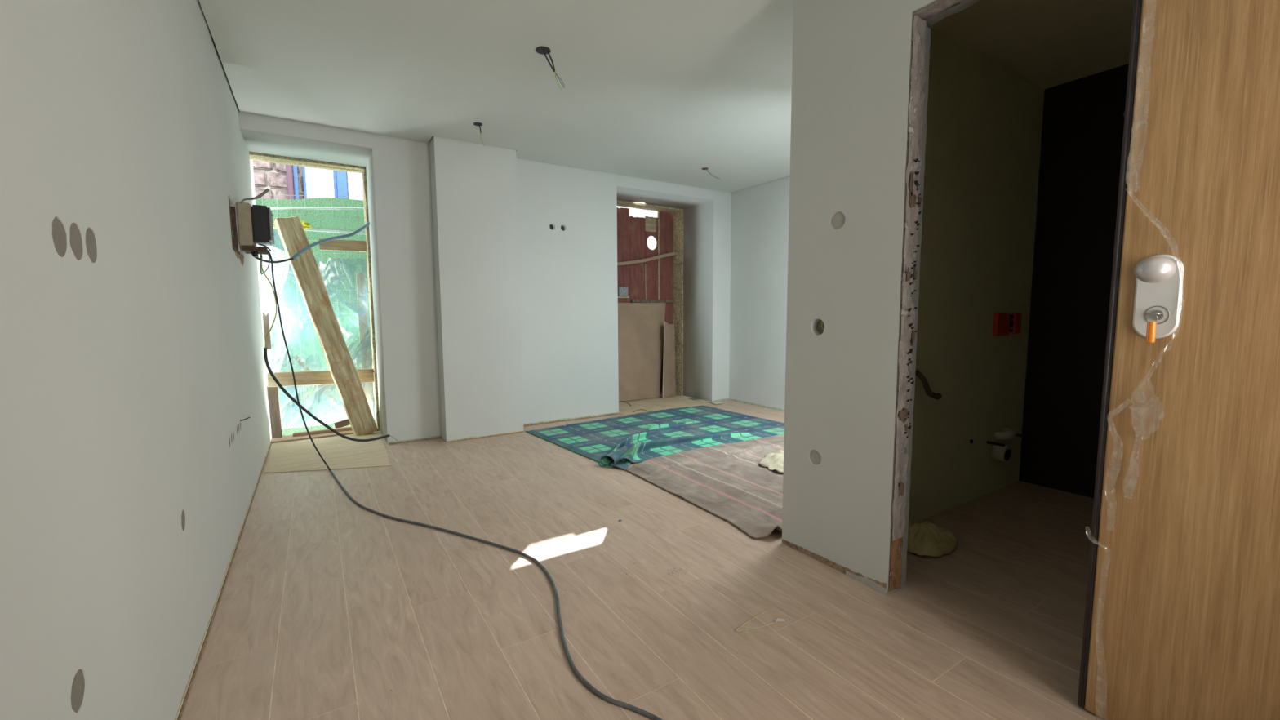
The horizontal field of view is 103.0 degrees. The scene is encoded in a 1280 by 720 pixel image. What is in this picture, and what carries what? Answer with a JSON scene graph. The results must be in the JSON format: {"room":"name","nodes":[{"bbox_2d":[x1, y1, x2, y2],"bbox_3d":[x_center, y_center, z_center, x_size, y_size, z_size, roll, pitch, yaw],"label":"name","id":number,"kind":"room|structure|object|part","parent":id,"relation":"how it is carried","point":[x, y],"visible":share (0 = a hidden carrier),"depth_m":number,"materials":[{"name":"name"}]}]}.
{"room":"construction site","nodes":[
{"label":"construction site","id":0,"kind":"room"},
{"bbox_2d":[0,0,271,719],"bbox_3d":[-1.633,-0.364,1.726,0.136,2.620,5.948,-4,6,-32],"label":"wall","id":1,"kind":"structure","parent":0,"point":[132,357],"depth_m":1.15,"materials":[{"name":"paint"}]},
{"bbox_3d":[-2.439,-0.802,3.064,0.006,0.301,0.340,-4,6,-32],"label":"cavity frame","id":2,"kind":"part","parent":1,"relation":"part of","materials":[{"name":"wood"}]},
{"bbox_2d":[240,187,269,204],"bbox_3d":[-2.380,-1.014,3.149,0.154,0.110,0.016,-4,6,-32],"label":"cable","id":3,"kind":"object","parent":1,"relation":"attached to","point":[267,189],"visible":1,"depth_m":3.15,"materials":[{"name":"grey plastic"}]},
{"bbox_2d":[235,201,274,257],"bbox_3d":[-2.512,-0.838,3.351,0.185,0.330,0.265,-4,6,-32],"label":"box","id":4,"kind":"object","parent":1,"relation":"attached to","point":[255,223],"visible":0.89,"depth_m":3.24,"materials":[{"name":"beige plastic"}]},
{"bbox_2d":[259,252,270,274],"bbox_3d":[-2.503,-0.653,3.400,0.060,0.164,0.006,-4,6,-32],"label":"wire","id":5,"kind":"object","parent":4,"relation":"hanging from","point":[267,252],"visible":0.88,"depth_m":3.40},
{"bbox_2d":[258,243,271,251],"bbox_3d":[-2.468,-0.740,3.355,0.066,0.051,0.009,-4,6,-32],"label":"wire","id":6,"kind":"object","parent":4,"relation":"attached to","point":[259,243],"visible":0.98,"depth_m":3.35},
{"bbox_3d":[-2.446,-0.886,3.383,0.008,0.210,0.235,-4,6,-32],"label":"plate","id":7,"kind":"part","parent":4,"relation":"part of","materials":[{"name":"grey plastic"}]},
{"bbox_2d":[249,222,369,262],"bbox_3d":[-2.499,-0.951,3.965,0.097,0.482,1.384,0,5,6],"label":"cable","id":8,"kind":"object","parent":1,"relation":"attached to","point":[295,255],"visible":0.86,"depth_m":3.97,"materials":[{"name":"plastic"}]},
{"bbox_2d":[260,253,398,444],"bbox_3d":[-2.282,-0.009,3.795,0.850,1.489,0.335,-4,6,-32],"label":"cable","id":9,"kind":"object","parent":8,"relation":"hanging from","point":[265,355],"visible":0.95,"depth_m":3.78,"materials":[{"name":"rubber"}]},
{"bbox_2d":[429,135,524,442],"bbox_3d":[-1.591,-0.648,4.764,0.684,2.620,0.820,-4,6,-32],"label":"wall column","id":10,"kind":"structure","parent":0,"point":[474,188],"depth_m":4.41,"materials":[{"name":"paint"}]},
{"bbox_2d":[237,106,731,444],"bbox_3d":[-0.981,-0.698,5.267,4.803,2.620,0.622,-4,6,-32],"label":"wall","id":11,"kind":"structure","parent":0,"point":[567,215],"depth_m":4.97,"materials":[{"name":"paint"}]},
{"bbox_2d":[248,151,379,431],"bbox_3d":[-2.996,-0.615,4.480,1.467,2.633,0.218,-4,6,-32],"label":"window","id":12,"kind":"structure","parent":11,"relation":"in","point":[259,157],"depth_m":4.63,"materials":[{"name":"wood"},{"name":"glass"}]},
{"bbox_2d":[262,311,271,349],"bbox_3d":[-3.239,-0.257,4.422,0.043,0.323,0.045,-4,6,-32],"label":"upright post","id":13,"kind":"object","parent":12,"relation":"attached to","point":[265,318],"visible":0.91,"depth_m":4.41,"materials":[{"name":"brown wood"}]},
{"bbox_2d":[259,245,288,317],"bbox_3d":[-3.167,-0.693,4.413,0.233,0.650,0.076,-4,6,-32],"label":"flap","id":14,"kind":"object","parent":12,"relation":"hanging from","point":[277,255],"visible":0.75,"depth_m":4.40,"materials":[{"name":"white plastic"}]},
{"bbox_2d":[263,308,292,372],"bbox_3d":[-3.180,-0.093,4.505,0.201,0.720,0.050,-4,6,-32],"label":"flap","id":15,"kind":"object","parent":12,"relation":"hanging from","point":[277,344],"visible":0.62,"depth_m":4.48,"materials":[{"name":"white plastic"}]},
{"bbox_2d":[260,230,375,428],"bbox_3d":[-2.969,-0.308,4.796,0.892,1.850,0.060,-4,6,-34],"label":"plastic sheet","id":16,"kind":"object","parent":12,"relation":"attached to","point":[359,352],"visible":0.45,"depth_m":4.79,"materials":[{"name":"white"}]},
{"bbox_2d":[266,368,374,386],"bbox_3d":[-2.875,0.159,4.634,0.835,0.127,0.028,-2,5,-32],"label":"board","id":17,"kind":"object","parent":12,"relation":"attached to","point":[308,377],"visible":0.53,"depth_m":4.57,"materials":[{"name":"brown wood"}]},
{"bbox_2d":[319,238,367,252],"bbox_3d":[-2.713,-1.049,4.670,0.384,0.102,0.025,-5,7,-32],"label":"board","id":18,"kind":"object","parent":12,"relation":"attached to","point":[336,244],"visible":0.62,"depth_m":4.66,"materials":[{"name":"brown wood"}]},
{"bbox_2d":[270,429,377,443],"bbox_3d":[-2.871,0.677,4.665,0.821,0.012,0.220,-4,6,-32],"label":"trim","id":19,"kind":"structure","parent":11,"relation":"attached to","point":[286,437],"depth_m":4.54,"materials":[{"name":"brown wood"}]},
{"bbox_2d":[293,426,351,436],"bbox_3d":[-2.901,0.655,4.686,0.480,0.028,0.050,-4,6,-32],"label":"board","id":20,"kind":"object","parent":19,"relation":"on","point":[344,428],"visible":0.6,"depth_m":4.65,"materials":[{"name":"brown wood"}]},
{"bbox_2d":[333,418,350,428],"bbox_3d":[-2.751,0.583,4.873,0.311,0.120,0.032,-4,7,-35],"label":"timber offcut","id":21,"kind":"object","parent":19,"relation":"on","point":[343,423],"visible":0.36,"depth_m":4.81,"materials":[{"name":"brown wood"}]},
{"bbox_2d":[617,200,683,395],"bbox_3d":[-0.052,-0.802,6.344,1.652,2.631,0.218,-4,6,-32],"label":"window","id":22,"kind":"structure","parent":11,"relation":"in","point":[677,273],"depth_m":6.66,"materials":[{"name":"wood"}]},
{"bbox_2d":[617,207,673,395],"bbox_3d":[-0.106,-0.570,6.456,1.341,2.735,0.065,-4,6,-32],"label":"door","id":23,"kind":"structure","parent":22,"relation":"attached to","point":[651,281],"depth_m":6.52,"materials":[{"name":"red wood"}]},
{"bbox_2d":[617,286,629,297],"bbox_3d":[-0.229,-0.837,6.305,0.240,0.135,0.068,-4,6,-32],"label":"junction box","id":24,"kind":"object","parent":23,"relation":"attached to","point":[622,291],"visible":0.79,"depth_m":6.29,"materials":[{"name":"grey plastic"}]},
{"bbox_2d":[617,251,676,266],"bbox_3d":[-0.048,-1.259,6.346,1.306,0.268,0.018,-4,6,-32],"label":"bent lath","id":25,"kind":"object","parent":22,"relation":"attached to","point":[631,262],"visible":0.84,"depth_m":6.42,"materials":[{"name":"wood"}]},
{"bbox_2d":[199,0,793,192],"bbox_3d":[0.412,-1.849,2.953,5.150,0.271,6.400,-4,6,-32],"label":"ceiling","id":26,"kind":"structure","parent":0,"point":[664,91],"depth_m":3.06,"materials":[{"name":"paint"}]},
{"bbox_2d":[473,122,484,146],"bbox_3d":[-1.227,-1.718,3.871,0.067,0.165,0.065,1,6,18],"label":"cable","id":27,"kind":"object","parent":26,"relation":"hanging from","point":[478,124],"visible":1,"depth_m":3.87,"materials":[{"name":"plastic"}]},
{"bbox_2d":[535,46,564,90],"bbox_3d":[-0.493,-1.609,2.813,0.166,0.203,0.080,-4,6,-32],"label":"cable","id":28,"kind":"object","parent":26,"relation":"attached to","point":[544,51],"visible":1,"depth_m":2.80,"materials":[{"name":"black plastic"}]},
{"bbox_2d":[701,167,719,178],"bbox_3d":[0.713,-1.885,5.138,0.218,0.090,0.068,-4,6,-32],"label":"cable","id":29,"kind":"object","parent":26,"relation":"attached to","point":[704,168],"visible":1,"depth_m":5.11,"materials":[{"name":"grey plastic"}]},
{"bbox_2d":[180,394,1105,719],"bbox_3d":[0.426,0.823,3.155,5.000,0.030,6.320,-4,6,-32],"label":"floor","id":30,"kind":"structure","parent":0,"point":[305,625],"depth_m":1.90,"materials":[{"name":"brown wood"}]},
{"bbox_2d":[266,386,282,438],"bbox_3d":[-3.224,0.463,4.499,0.080,0.478,0.044,-5,7,-32],"label":"upright post","id":31,"kind":"object","parent":30,"relation":"on","point":[273,392],"visible":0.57,"depth_m":4.48,"materials":[{"name":"brown wood"}]},
{"bbox_2d":[274,216,377,435],"bbox_3d":[-2.792,-0.277,4.550,0.735,1.976,0.175,-1,5,-6],"label":"beam","id":32,"kind":"structure","parent":30,"relation":"on","point":[310,282],"depth_m":4.51,"materials":[{"name":"brown wood"}]},
{"bbox_2d":[264,432,390,473],"bbox_3d":[-2.430,0.740,3.997,0.801,0.005,1.174,-4,6,-32],"label":"cardboard","id":33,"kind":"object","parent":30,"relation":"on","point":[339,453],"visible":0.98,"depth_m":3.95,"materials":[{"name":"beige cardboard"}]},
{"bbox_2d":[267,250,662,719],"bbox_3d":[-1.041,0.119,2.450,3.433,1.517,0.386,4,7,41],"label":"cable","id":34,"kind":"object","parent":30,"relation":"on","point":[586,683],"visible":1,"depth_m":2.32,"materials":[{"name":"black rubber"}]},
{"bbox_2d":[339,467,938,698],"bbox_3d":[-0.364,0.899,2.197,3.011,0.003,2.734,-4,6,-32],"label":"crumbs","id":35,"kind":"object","parent":30,"relation":"on","point":[571,468],"visible":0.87,"depth_m":2.05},
{"bbox_2d":[617,302,666,401],"bbox_3d":[-0.109,-0.109,6.395,1.140,1.216,0.141,-4,6,-32],"label":"wooden board","id":36,"kind":"object","parent":30,"relation":"on","point":[640,325],"visible":0.64,"depth_m":6.46,"materials":[{"name":"brown wood"}]},
{"bbox_2d":[525,405,784,471],"bbox_3d":[0.257,0.582,4.756,2.272,0.162,1.751,-4,6,-32],"label":"plaid blanket","id":37,"kind":"object","parent":30,"relation":"on","point":[619,442],"visible":0.91,"depth_m":4.62,"materials":[{"name":"fabric"}]},
{"bbox_2d":[618,396,709,414],"bbox_3d":[0.217,0.534,6.050,1.287,0.006,0.651,-4,6,-32],"label":"board","id":38,"kind":"object","parent":30,"relation":"on","point":[670,402],"visible":0.77,"depth_m":6.02,"materials":[{"name":"beige wood"}]},
{"bbox_2d":[676,395,692,398],"bbox_3d":[0.561,0.478,6.577,0.162,0.003,0.181,-4,6,-32],"label":"scrap","id":39,"kind":"object","parent":38,"relation":"on","point":[680,397],"visible":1,"depth_m":6.56,"materials":[{"name":"white paper"}]},
{"bbox_2d":[694,399,710,403],"bbox_3d":[0.769,0.506,6.266,0.137,0.003,0.192,-4,6,-32],"label":"scrap","id":40,"kind":"object","parent":38,"relation":"on","point":[700,400],"visible":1,"depth_m":6.25,"materials":[{"name":"beige wood"}]},
{"bbox_2d":[662,321,675,398],"bbox_3d":[0.369,-0.012,6.605,0.040,0.979,0.323,3,6,34],"label":"board","id":41,"kind":"object","parent":30,"relation":"on","point":[668,365],"visible":1,"depth_m":6.61,"materials":[{"name":"brown wood"}]},
{"bbox_2d":[626,434,784,537],"bbox_3d":[1.031,0.730,3.560,1.988,0.067,1.454,-4,6,-32],"label":"striped blanket","id":42,"kind":"object","parent":30,"relation":"on","point":[727,481],"visible":0.41,"depth_m":3.31,"materials":[{"name":"brown fabric"}]},
{"bbox_2d":[758,449,783,472],"bbox_3d":[1.094,0.692,3.631,0.531,0.100,0.443,-4,6,-32],"label":"cloth","id":43,"kind":"object","parent":42,"relation":"on","point":[772,461],"visible":0.25,"depth_m":3.57,"materials":[{"name":"beige fabric"}]},
{"bbox_2d":[711,401,724,404],"bbox_3d":[0.925,0.517,6.137,0.139,0.003,0.121,-4,6,-32],"label":"scrap","id":44,"kind":"object","parent":30,"relation":"on","point":[714,402],"visible":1,"depth_m":6.13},
{"bbox_2d":[735,610,766,630],"bbox_3d":[0.396,0.930,1.820,0.176,0.003,0.005,-5,7,-40],"label":"straw","id":45,"kind":"object","parent":30,"relation":"on","point":[765,611],"visible":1,"depth_m":1.82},
{"bbox_2d":[735,620,779,631],"bbox_3d":[0.416,0.933,1.784,0.180,0.003,0.012,-2,6,-19],"label":"straw","id":46,"kind":"object","parent":30,"relation":"on","point":[778,620],"visible":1,"depth_m":1.78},
{"bbox_2d":[773,617,785,622],"bbox_3d":[0.497,0.929,1.822,0.039,0.003,0.016,0,5,5],"label":"paper scrap","id":47,"kind":"object","parent":30,"relation":"on","point":[778,619],"visible":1,"depth_m":1.82,"materials":[{"name":"white paper"}]},
{"bbox_2d":[906,520,957,556],"bbox_3d":[1.329,0.812,2.406,0.380,0.107,0.258,-4,6,-32],"label":"rag","id":48,"kind":"object","parent":30,"relation":"on","point":[926,539],"visible":0.87,"depth_m":2.34,"materials":[{"name":"fabric"}]},
{"bbox_2d":[728,176,789,411],"bbox_3d":[1.985,-0.687,4.982,0.104,2.620,3.154,-4,6,-32],"label":"wall","id":49,"kind":"structure","parent":0,"point":[759,220],"depth_m":5.85,"materials":[{"name":"paint"}]},
{"bbox_2d":[782,0,981,595],"bbox_3d":[1.280,-0.355,1.468,0.131,2.620,2.086,-4,6,-32],"label":"wall partition","id":50,"kind":"structure","parent":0,"point":[860,68],"depth_m":2.03,"materials":[{"name":"paint"}]},
{"bbox_2d":[908,26,1044,523],"bbox_3d":[1.874,-0.496,2.947,2.485,2.620,0.216,-4,6,-32],"label":"wall","id":51,"kind":"structure","parent":0,"point":[984,119],"depth_m":2.79,"materials":[{"name":"white paint"}]},
{"bbox_2d":[915,369,942,399],"bbox_3d":[1.442,0.125,2.538,0.143,0.152,0.060,-1,5,-6],"label":"stub","id":52,"kind":"object","parent":51,"relation":"attached to","point":[927,389],"visible":0.98,"depth_m":2.52,"materials":[{"name":"black plastic"}]},
{"bbox_2d":[986,426,1026,462],"bbox_3d":[2.204,0.511,3.076,0.306,0.186,0.105,-4,6,-32],"label":"pipe","id":53,"kind":"object","parent":51,"relation":"attached to","point":[999,451],"visible":0.99,"depth_m":3.03,"materials":[{"name":"white plastic"}]},
{"bbox_2d":[992,312,1022,335],"bbox_3d":[2.185,-0.214,3.028,0.315,0.130,0.024,-4,6,-32],"label":"box","id":54,"kind":"object","parent":51,"relation":"attached to","point":[1005,323],"visible":1,"depth_m":2.99,"materials":[{"name":"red plastic"}]},
{"bbox_3d":[2.118,-0.209,2.985,0.155,0.130,0.024,-4,6,-32],"label":"panel","id":55,"kind":"part","parent":54,"relation":"part of","materials":[{"name":"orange plastic"}]},
{"bbox_3d":[2.282,-0.222,3.090,0.085,0.123,0.022,-4,6,-32],"label":"panel","id":56,"kind":"part","parent":54,"relation":"part of","materials":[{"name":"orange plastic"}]},
{"bbox_2d":[929,0,1133,89],"bbox_3d":[2.166,-1.540,1.798,1.858,0.050,1.870,-4,6,-32],"label":"ceiling","id":57,"kind":"structure","parent":0,"point":[1047,43],"depth_m":2.47,"materials":[{"name":"paint"}]},
{"bbox_2d":[1018,63,1128,497],"bbox_3d":[2.998,-0.453,2.428,0.100,2.620,1.870,-4,6,-32],"label":"wall","id":58,"kind":"structure","parent":0,"point":[1083,118],"depth_m":3.02,"materials":[{"name":"tile"}]},
{"bbox_3d":[0.950,-0.210,-0.060,2.318,2.620,0.150,-4,6,-32],"label":"wall","id":59,"kind":"structure","parent":0,"visible":0},
{"bbox_2d":[1077,0,1279,719],"bbox_3d":[1.430,-0.029,0.925,0.139,2.088,0.924,-4,6,-32],"label":"door","id":60,"kind":"structure","parent":59,"relation":"in","point":[1182,616],"depth_m":1.19,"materials":[{"name":"brown wood"}]},
{"bbox_2d":[1145,313,1163,343],"bbox_3d":[1.230,-0.076,1.222,0.039,0.072,0.028,-4,6,-32],"label":"key","id":61,"kind":"object","parent":60,"relation":"in","point":[1151,326],"visible":1,"depth_m":1.21,"materials":[{"name":"metal"}]},
{"bbox_3d":[1.208,-0.211,1.196,0.072,0.061,0.070,-4,6,-32],"label":"knob","id":62,"kind":"part","parent":60,"relation":"part of","materials":[{"name":"silver metal"}]},
{"bbox_3d":[1.252,-0.153,1.233,0.008,0.202,0.081,-4,6,-32],"label":"lock plate","id":63,"kind":"part","parent":60,"relation":"part of","materials":[{"name":"white metal"}]},
{"label":"outside","id":64,"kind":"structure","parent":0,"visible":0},
{"bbox_3d":[-7.844,0.063,16.142,28.000,0.050,24.460,-4,6,-32],"label":"ground","id":65,"kind":"structure","parent":64,"visible":0},
{"bbox_2d":[249,160,271,438],"bbox_3d":[-3.503,-0.571,4.684,0.062,3.300,0.060,-4,6,-32],"label":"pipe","id":66,"kind":"object","parent":65,"relation":"on","point":[251,161],"visible":0.02,"depth_m":4.65,"materials":[{"name":"plastic"}]},
{"bbox_2d":[253,160,363,199],"bbox_3d":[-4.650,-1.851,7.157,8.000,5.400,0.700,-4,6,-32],"label":"stone house","id":67,"kind":"structure","parent":65,"relation":"on","point":[282,180],"depth_m":6.96,"materials":[{"name":"stone"}]},
{"bbox_3d":[-4.416,-2.119,7.065,0.325,1.090,0.015,-4,6,-32],"label":"pane","id":68,"kind":"part","parent":67,"relation":"part of","materials":[{"name":"white glass"}]},
{"bbox_3d":[-4.210,-2.161,7.231,0.125,1.200,0.100,-4,6,-32],"label":"blue panel","id":69,"kind":"part","parent":67,"relation":"part of","materials":[{"name":"paint"}]},
{"bbox_3d":[-3.950,-2.149,7.360,0.430,1.090,0.015,-4,6,-32],"label":"pane","id":70,"kind":"part","parent":67,"relation":"part of","materials":[{"name":"white glass"}]},
{"bbox_2d":[255,194,375,435],"bbox_3d":[-2.847,-0.397,5.206,4.002,2.850,0.059,-4,6,-32],"label":"safety net","id":71,"kind":"object","parent":65,"relation":"on","point":[327,217],"visible":0.02,"depth_m":5.01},
{"bbox_2d":[273,218,311,230],"bbox_3d":[-3.248,-1.264,4.761,0.305,0.133,0.144,-4,6,-32],"label":"sprig","id":72,"kind":"object","parent":71,"relation":"attached to","point":[305,225],"visible":0.19,"depth_m":4.79,"materials":[{"name":"yellow plant"}]},
{"bbox_3d":[-2.843,-1.510,5.087,4.002,0.423,0.024,-4,6,-32],"label":"rail","id":73,"kind":"part","parent":71,"relation":"part of","materials":[{"name":"white metal"}]},
{"bbox_3d":[-2.842,-1.272,5.109,4.000,0.024,0.024,-4,6,-32],"label":"rail","id":74,"kind":"part","parent":71,"relation":"part of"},
{"bbox_2d":[355,272,373,415],"bbox_3d":[-2.737,0.091,5.091,0.088,1.903,0.054,-4,6,-32],"label":"upright post","id":75,"kind":"object","parent":65,"relation":"on","point":[357,279],"visible":0.2,"depth_m":5.02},
{"bbox_2d":[293,355,336,403],"bbox_3d":[-3.004,0.329,4.906,0.514,0.778,0.022,-3,6,-30],"label":"strut","id":76,"kind":"object","parent":75,"relation":"attached to","point":[296,357],"visible":0.28,"depth_m":4.79,"materials":[{"name":"white"}]},
{"bbox_2d":[617,205,657,249],"bbox_3d":[1.190,-2.078,12.795,8.100,4.745,3.660,-4,6,-32],"label":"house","id":77,"kind":"structure","parent":65,"relation":"on","point":[651,242],"depth_m":9.95,"materials":[{"name":"white"}]}
]}

